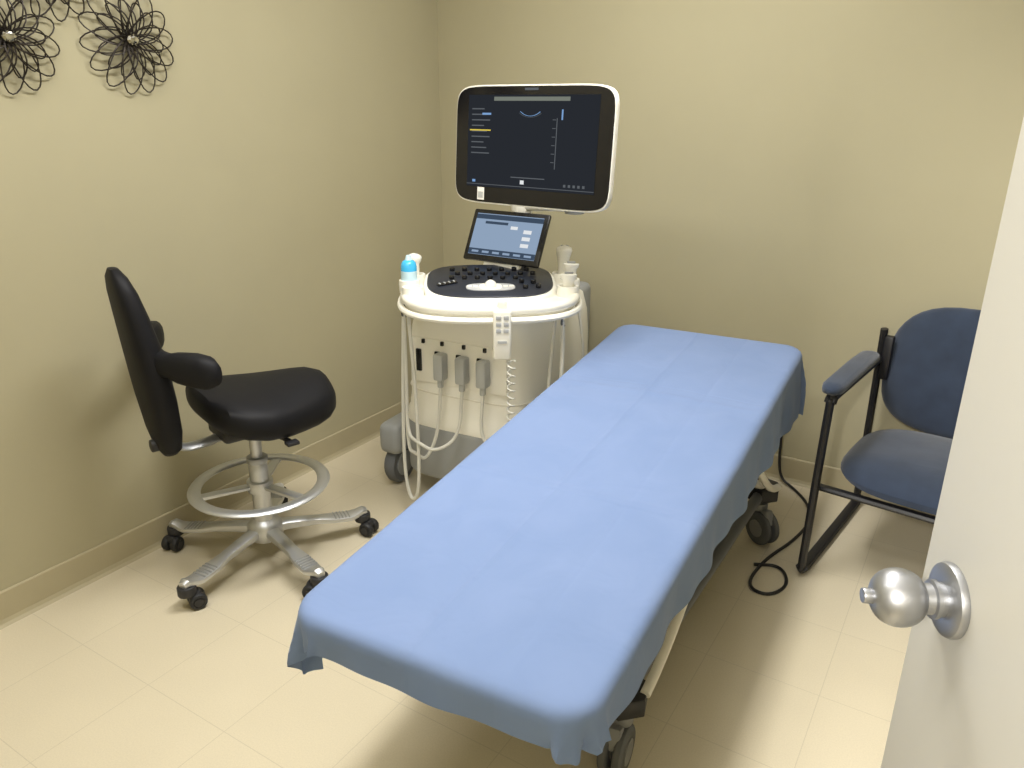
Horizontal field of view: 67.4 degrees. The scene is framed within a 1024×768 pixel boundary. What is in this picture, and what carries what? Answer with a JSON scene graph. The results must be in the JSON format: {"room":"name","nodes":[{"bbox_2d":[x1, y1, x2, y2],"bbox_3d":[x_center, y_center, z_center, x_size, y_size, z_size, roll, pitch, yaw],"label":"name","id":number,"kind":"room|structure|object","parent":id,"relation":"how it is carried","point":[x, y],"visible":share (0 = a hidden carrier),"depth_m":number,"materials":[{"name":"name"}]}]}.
{"room":"ultrasound exam room","nodes":[
{"label":"ultrasound exam room","id":0,"kind":"room"},
{"bbox_2d":[0,0,443,590],"bbox_3d":[-1.186,-0.721,2.400,0.100,2.620,3.260,12,23,30],"label":"wall","id":1,"kind":"structure","parent":0,"point":[264,204],"depth_m":2.58,"materials":[{"name":"paint"}]},
{"bbox_2d":[0,0,173,94],"bbox_3d":[-1.210,-1.037,2.094,0.046,0.471,0.641,12,23,30],"label":"art","id":2,"kind":"object","parent":1,"relation":"attached to","point":[9,35],"visible":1,"depth_m":2.17,"materials":[{"name":"brown metal"}]},
{"bbox_2d":[0,397,410,629],"bbox_3d":[-1.142,0.470,2.799,0.018,0.108,3.060,12,23,30],"label":"baseboard","id":3,"kind":"structure","parent":1,"relation":"attached to","point":[28,596],"depth_m":2.60,"materials":[{"name":"beige plastic"}]},
{"bbox_2d":[0,436,933,767],"bbox_3d":[-0.390,1.053,1.509,2.990,0.100,4.860,12,23,30],"label":"floor","id":4,"kind":"structure","parent":0,"point":[120,670],"depth_m":2.10,"materials":[{"name":"tile"}]},
{"bbox_2d":[104,267,378,609],"bbox_3d":[-0.818,0.101,2.462,0.722,1.035,0.703,-16,25,-37],"label":"chair","id":5,"kind":"object","parent":4,"relation":"on","point":[256,407],"visible":0.9,"depth_m":2.36,"materials":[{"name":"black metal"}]},
{"bbox_2d":[380,84,619,499],"bbox_3d":[0.023,-0.312,2.907,0.941,1.518,1.063,10,22,25],"label":"machine","id":6,"kind":"object","parent":4,"relation":"on","point":[486,340],"visible":0.86,"depth_m":2.67,"materials":[{"name":"grey plastic"}]},
{"bbox_2d":[287,324,805,767],"bbox_3d":[0.268,0.410,2.147,0.753,0.681,1.925,10,22,26],"label":"stretcher","id":7,"kind":"object","parent":4,"relation":"on","point":[532,593],"visible":1,"depth_m":1.60,"materials":[{"name":"fabric"},{"name":"painted metal"},{"name":"plastic"}]},
{"bbox_2d":[748,436,807,595],"bbox_3d":[0.993,0.391,2.743,0.169,0.317,0.868,8,21,21],"label":"power cord","id":8,"kind":"object","parent":4,"relation":"on","point":[763,563],"visible":0.74,"depth_m":2.61,"materials":[{"name":"black plastic"}]},
{"bbox_2d":[796,307,980,573],"bbox_3d":[1.381,0.226,2.456,0.660,0.829,0.658,16,25,36],"label":"chair","id":9,"kind":"object","parent":4,"relation":"on","point":[922,369],"visible":0.72,"depth_m":2.57,"materials":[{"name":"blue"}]},
{"bbox_2d":[437,0,1023,468],"bbox_3d":[0.876,-0.908,2.946,2.990,2.620,0.100,12,23,30],"label":"wall","id":10,"kind":"structure","parent":0,"point":[813,177],"depth_m":2.88,"materials":[{"name":"paint"}]},
{"bbox_2d":[764,454,935,515],"bbox_3d":[0.838,0.290,3.327,2.790,0.108,0.018,12,23,30],"label":"baseboard","id":11,"kind":"structure","parent":10,"relation":"attached to","point":[798,472],"depth_m":3.12,"materials":[{"name":"beige plastic"}]},
{"bbox_3d":[-0.795,-0.002,0.422,2.990,2.620,0.130,12,23,30],"label":"wall","id":12,"kind":"structure","parent":0,"visible":0},
{"bbox_2d":[860,117,1023,767],"bbox_3d":[0.404,0.334,0.358,0.209,2.030,0.915,2,20,5],"label":"door","id":13,"kind":"structure","parent":12,"relation":"in","point":[959,702],"depth_m":0.68,"materials":[{"name":"grey paint"}]}
]}

